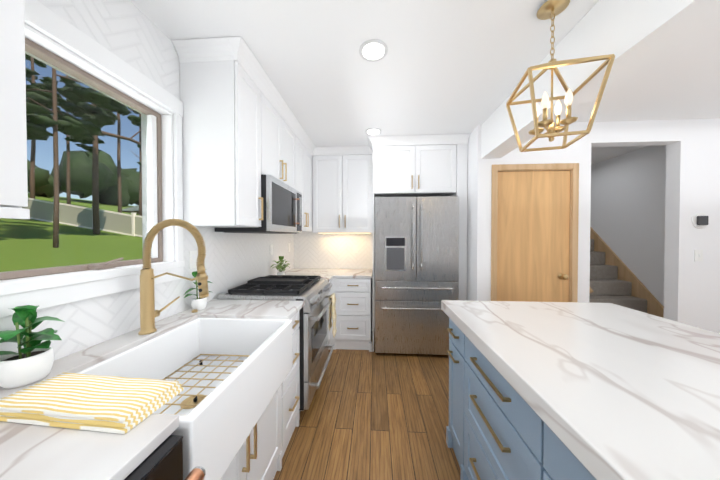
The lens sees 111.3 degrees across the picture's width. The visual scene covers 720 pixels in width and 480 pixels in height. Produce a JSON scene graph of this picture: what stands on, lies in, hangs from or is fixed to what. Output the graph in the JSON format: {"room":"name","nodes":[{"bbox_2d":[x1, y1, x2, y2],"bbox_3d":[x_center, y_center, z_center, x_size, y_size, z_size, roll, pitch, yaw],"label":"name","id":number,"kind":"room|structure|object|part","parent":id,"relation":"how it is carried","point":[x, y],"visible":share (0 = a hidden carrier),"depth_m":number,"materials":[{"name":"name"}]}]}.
{"room":"kitchen","nodes":[
{"label":"kitchen","id":0,"kind":"room"},
{"bbox_2d":[0,0,293,360],"bbox_3d":[-1.252,0.096,0.588,0.200,2.490,6.400,0,1,4],"label":"wall","id":1,"kind":"structure","parent":0,"point":[129,32],"depth_m":1.25,"materials":[{"name":"tile"}]},
{"bbox_2d":[0,0,29,215],"bbox_3d":[-0.980,-0.575,0.379,0.360,1.006,0.429,0,1,4],"label":"upper cabinet","id":2,"kind":"object","parent":1,"relation":"attached to","point":[13,129],"depth_m":0.56,"materials":[{"name":"white wood"}]},
{"bbox_2d":[0,0,184,317],"bbox_3d":[-1.182,-0.293,1.058,0.180,1.065,0.878,0,1,4],"label":"window","id":3,"kind":"structure","parent":1,"relation":"in","point":[43,288],"depth_m":1.10,"materials":[{"name":"white wood"}]},
{"bbox_2d":[189,250,197,268],"bbox_3d":[-1.084,0.127,1.600,0.007,0.114,0.070,0,1,4],"label":"electrical outlet plate","id":4,"kind":"object","parent":1,"relation":"attached to","point":[193,255],"depth_m":1.59,"materials":[{"name":"white plastic"}]},
{"bbox_2d":[178,52,263,227],"bbox_3d":[-0.900,-0.592,1.633,0.360,1.006,0.304,0,1,4],"label":"upper cabinet","id":5,"kind":"object","parent":1,"relation":"attached to","point":[255,159],"depth_m":1.48,"materials":[{"name":"white wood"}]},
{"bbox_2d":[215,172,303,233],"bbox_3d":[-0.833,-0.272,2.170,0.422,0.412,0.762,0,1,4],"label":"microwave","id":6,"kind":"object","parent":1,"relation":"attached to","point":[283,202],"depth_m":1.96,"materials":[{"name":"silver metal"}]},
{"bbox_2d":[270,245,272,254],"bbox_3d":[-1.008,0.111,2.798,0.007,0.114,0.070,0,1,4],"label":"electrical outlet plate","id":7,"kind":"object","parent":1,"relation":"attached to","point":[271,246],"depth_m":2.79,"materials":[{"name":"white plastic"}]},
{"bbox_2d":[264,88,295,183],"bbox_3d":[-0.866,-0.791,2.165,0.360,0.621,0.768,0,1,4],"label":"upper cabinet","id":8,"kind":"object","parent":1,"relation":"attached to","point":[279,134],"depth_m":2.09,"materials":[{"name":"white wood"}]},
{"bbox_2d":[296,132,311,231],"bbox_3d":[-0.821,-0.609,2.875,0.360,1.006,0.651,0,1,4],"label":"upper cabinet","id":9,"kind":"object","parent":1,"relation":"attached to","point":[303,153],"depth_m":2.89,"materials":[{"name":"white wood"}]},
{"bbox_2d":[294,201,374,330],"bbox_3d":[0.647,0.055,3.573,3.212,2.490,0.200,0,1,4],"label":"wall","id":10,"kind":"structure","parent":0,"point":[318,250],"depth_m":3.54,"materials":[{"name":"tile"}]},
{"bbox_2d":[312,152,374,235],"bbox_3d":[-0.229,-0.607,3.341,0.807,1.021,0.348,0,1,4],"label":"upper cabinet","id":11,"kind":"object","parent":10,"relation":"attached to","point":[342,202],"depth_m":3.17,"materials":[{"name":"white wood"}]},
{"bbox_2d":[319,233,369,233],"bbox_3d":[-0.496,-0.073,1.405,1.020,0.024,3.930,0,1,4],"label":"under-cabinet light strip","id":12,"kind":"object","parent":11,"relation":"attached to","point":[344,233],"visible":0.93,"depth_m":3.33,"materials":[{"name":"beige plastic"}]},
{"bbox_2d":[372,140,459,199],"bbox_3d":[0.654,-0.830,3.142,0.938,0.571,0.628,0,1,4],"label":"upper cabinet","id":13,"kind":"object","parent":10,"relation":"attached to","point":[429,168],"depth_m":2.83,"materials":[{"name":"white wood"}]},
{"bbox_2d":[273,331,460,479],"bbox_3d":[1.612,1.389,1.426,6.012,0.120,9.000,0,1,4],"label":"floor","id":14,"kind":"structure","parent":0,"point":[368,415],"depth_m":1.78,"materials":[{"name":"brown wood"}]},
{"bbox_2d":[124,435,205,479],"bbox_3d":[-0.756,0.915,0.332,0.759,0.858,0.608,0,1,4],"label":"dishwasher","id":15,"kind":"object","parent":14,"relation":"on","point":[163,460],"visible":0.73,"depth_m":0.56,"materials":[{"name":"grey metal"}]},
{"bbox_2d":[221,431,251,479],"bbox_3d":[-0.811,0.908,0.851,0.639,0.858,0.410,0,1,4],"label":"base cabinet","id":16,"kind":"object","parent":14,"relation":"on","point":[240,468],"depth_m":1.00,"materials":[{"name":"white wood"}]},
{"bbox_2d":[252,381,283,479],"bbox_3d":[-0.785,0.903,1.255,0.639,0.858,0.400,0,1,4],"label":"base cabinet","id":17,"kind":"object","parent":14,"relation":"on","point":[268,433],"depth_m":1.28,"materials":[{"name":"white wood"}]},
{"bbox_2d":[0,300,303,479],"bbox_3d":[-0.818,0.467,0.452,0.683,0.030,2.672,0,1,4],"label":"countertop","id":18,"kind":"structure","parent":17,"relation":"on","point":[27,451],"depth_m":0.56,"materials":[{"name":"white stone"}]},
{"bbox_2d":[0,305,64,388],"bbox_3d":[-1.061,0.327,0.780,0.186,0.242,0.184,0,1,4],"label":"plant","id":19,"kind":"object","parent":18,"relation":"on","point":[31,361],"visible":1,"depth_m":0.77,"materials":[{"name":"green plant"}]},
{"bbox_2d":[0,372,183,433],"bbox_3d":[-0.749,0.432,0.676,0.430,0.031,0.165,0,1,7],"label":"folded towel","id":20,"kind":"object","parent":18,"relation":"on","point":[115,404],"visible":1,"depth_m":0.64,"materials":[{"name":"yellow fabric"}]},
{"bbox_2d":[138,219,208,334],"bbox_3d":[-0.873,0.169,1.318,0.337,0.543,0.371,0,1,4],"label":"faucet","id":21,"kind":"object","parent":18,"relation":"on","point":[149,313],"visible":1,"depth_m":1.16,"materials":[{"name":"gold metal"}]},
{"bbox_2d":[77,317,292,479],"bbox_3d":[-0.696,0.599,1.046,0.572,0.276,0.784,0,1,4],"label":"sink","id":22,"kind":"object","parent":18,"relation":"in","point":[229,374],"visible":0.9,"depth_m":1.08,"materials":[{"name":"white ceramic"}]},
{"bbox_2d":[184,269,212,309],"bbox_3d":[-1.011,0.313,1.554,0.127,0.248,0.178,0,1,4],"label":"plant","id":23,"kind":"object","parent":18,"relation":"on","point":[198,303],"visible":0.71,"depth_m":1.53,"materials":[{"name":"green plant"}]},
{"bbox_2d":[217,275,336,419],"bbox_3d":[-0.641,0.831,2.173,0.780,0.976,0.767,0,1,4],"label":"range","id":24,"kind":"object","parent":14,"relation":"on","point":[316,315],"visible":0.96,"depth_m":1.93,"materials":[{"name":"silver metal"}]},
{"bbox_2d":[328,293,336,336],"bbox_3d":[-0.267,0.724,2.383,0.059,0.380,0.170,0,1,4],"label":"towel","id":25,"kind":"object","parent":24,"relation":"hanging from","point":[332,310],"depth_m":2.36,"materials":[{"name":"fabric"}]},
{"bbox_2d":[284,308,300,452],"bbox_3d":[-0.761,0.898,1.623,0.639,0.858,0.338,0,1,4],"label":"base cabinet","id":26,"kind":"object","parent":14,"relation":"on","point":[292,380],"depth_m":1.64,"materials":[{"name":"white wood"}]},
{"bbox_2d":[304,284,335,349],"bbox_3d":[-0.655,0.882,2.766,0.707,0.858,0.400,0,1,4],"label":"base cabinet","id":27,"kind":"object","parent":14,"relation":"on","point":[331,340],"depth_m":2.93,"materials":[{"name":"white wood"}]},
{"bbox_2d":[336,284,371,351],"bbox_3d":[-0.096,0.876,3.218,0.488,0.858,0.617,0,1,4],"label":"base cabinet","id":28,"kind":"object","parent":14,"relation":"on","point":[353,301],"depth_m":2.91,"materials":[{"name":"white wood"}]},
{"bbox_2d":[285,268,371,283],"bbox_3d":[-0.423,0.432,3.043,1.136,0.030,1.001,0,1,4],"label":"countertop","id":29,"kind":"structure","parent":28,"relation":"on","point":[334,276],"depth_m":2.98,"materials":[{"name":"white stone"}]},
{"bbox_2d":[271,256,289,274],"bbox_3d":[-0.886,0.301,2.758,0.213,0.239,0.209,0,1,4],"label":"plant","id":30,"kind":"object","parent":29,"relation":"on","point":[279,268],"visible":0.9,"depth_m":2.73,"materials":[{"name":"green plant"}]},
{"bbox_2d":[375,196,458,354],"bbox_3d":[0.646,0.407,3.054,0.923,1.800,0.787,0,1,4],"label":"fridge","id":31,"kind":"object","parent":14,"relation":"on","point":[416,260],"visible":0.94,"depth_m":2.73,"materials":[{"name":"grey metal"}]},
{"bbox_2d":[441,308,596,479],"bbox_3d":[0.925,0.914,0.020,0.964,0.868,3.119,0,1,4],"label":"kitchen island","id":32,"kind":"object","parent":14,"relation":"on","point":[493,433],"depth_m":0.98,"materials":[{"name":"blue"}]},
{"bbox_2d":[441,300,719,479],"bbox_3d":[0.960,0.449,-0.001,1.053,0.060,3.196,0,1,4],"label":"island countertop","id":33,"kind":"structure","parent":32,"relation":"on","point":[636,395],"depth_m":0.73,"materials":[{"name":"white stone"}]},
{"bbox_2d":[589,226,663,317],"bbox_3d":[3.053,0.198,4.094,1.273,2.862,3.050,0,1,4],"label":"stairs","id":34,"kind":"structure","parent":14,"relation":"on","point":[614,279],"depth_m":3.29,"materials":[{"name":"carpet"}]},
{"bbox_2d":[130,0,719,164],"bbox_3d":[1.612,-1.220,1.390,6.012,0.120,9.000,0,1,4],"label":"ceiling","id":35,"kind":"structure","parent":0,"point":[443,67],"depth_m":1.60,"materials":[{"name":"white paint"}]},
{"bbox_2d":[359,39,387,61],"bbox_3d":[0.082,-1.157,1.508,0.175,0.007,0.175,-1,1,-41],"label":"recessed light","id":36,"kind":"object","parent":35,"relation":"in","point":[373,50],"depth_m":1.50,"materials":[{"name":"white plastic"}]},
{"bbox_2d":[365,128,381,134],"bbox_3d":[0.146,-1.173,2.666,0.175,0.007,0.175,-1,1,-41],"label":"recessed light","id":37,"kind":"object","parent":35,"relation":"in","point":[371,131],"depth_m":2.65,"materials":[{"name":"white plastic"}]},
{"bbox_2d":[506,0,614,151],"bbox_3d":[0.945,-0.817,1.210,0.316,0.680,0.316,0,1,15],"label":"pendant light","id":38,"kind":"object","parent":35,"relation":"hanging from","point":[549,9],"visible":1,"depth_m":1.18,"materials":[{"name":"gold metal"}]},
{"bbox_2d":[481,0,719,158],"bbox_3d":[1.165,-0.967,-0.132,0.190,0.343,5.298,0,1,4],"label":"ceiling beam","id":39,"kind":"structure","parent":35,"relation":"attached to","point":[634,36],"depth_m":1.19,"materials":[{"name":"white paint"}]},
{"bbox_2d":[467,133,470,300],"bbox_3d":[1.302,0.062,3.056,0.120,2.490,0.750,0,1,4],"label":"wall","id":40,"kind":"structure","parent":0,"point":[469,141],"depth_m":2.75,"materials":[{"name":"white paint"}]},
{"bbox_2d":[471,118,719,333],"bbox_3d":[2.799,0.070,2.495,3.180,2.490,0.120,0,1,4],"label":"wall","id":41,"kind":"structure","parent":0,"point":[691,292],"depth_m":2.43,"materials":[{"name":"white paint"}]},
{"bbox_2d":[497,171,569,301],"bbox_3d":[1.760,0.303,2.500,0.717,2.007,0.102,0,1,4],"label":"pantry door","id":42,"kind":"structure","parent":41,"relation":"in","point":[533,213],"depth_m":2.51,"materials":[{"name":"brown wood"}]},
{"bbox_3d":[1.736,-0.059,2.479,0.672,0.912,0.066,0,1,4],"label":"knob","id":43,"kind":"part","parent":42,"relation":"part of","materials":[{"name":"gold metal"}]},
{"bbox_2d":[491,163,578,301],"bbox_3d":[1.767,0.273,2.555,0.840,2.082,0.136,0,1,4],"label":"door frame","id":44,"kind":"structure","parent":41,"relation":"attached to","point":[574,167],"depth_m":2.48,"materials":[{"name":"brown wood"}]},
{"bbox_2d":[694,250,702,260],"bbox_3d":[3.304,0.151,2.396,0.072,0.116,0.014,0,1,4],"label":"switch plate","id":45,"kind":"object","parent":41,"relation":"attached to","point":[698,255],"visible":1,"depth_m":2.40,"materials":[{"name":"white plastic"}]},
{"bbox_2d":[691,213,708,228],"bbox_3d":[3.313,-0.189,2.383,0.156,0.156,0.030,0,1,4],"label":"thermostat","id":46,"kind":"object","parent":41,"relation":"attached to","point":[699,220],"visible":1,"depth_m":2.39,"materials":[{"name":"white plastic"}]},
{"bbox_2d":[590,145,665,306],"bbox_3d":[3.752,0.048,4.087,0.120,2.490,3.180,0,1,4],"label":"wall","id":47,"kind":"structure","parent":0,"point":[627,214],"depth_m":3.25,"materials":[{"name":"white paint"}]},
{"label":"outside","id":48,"kind":"structure","parent":0,"visible":0},
{"bbox_2d":[0,54,142,271],"bbox_3d":[-35.059,-9.453,23.294,69.400,26.967,102.486,0,1,4],"label":"outdoor scenery backdrop","id":49,"kind":"structure","parent":48,"point":[14,232],"depth_m":12.60,"materials":[{"name":"green plant"}]}
]}

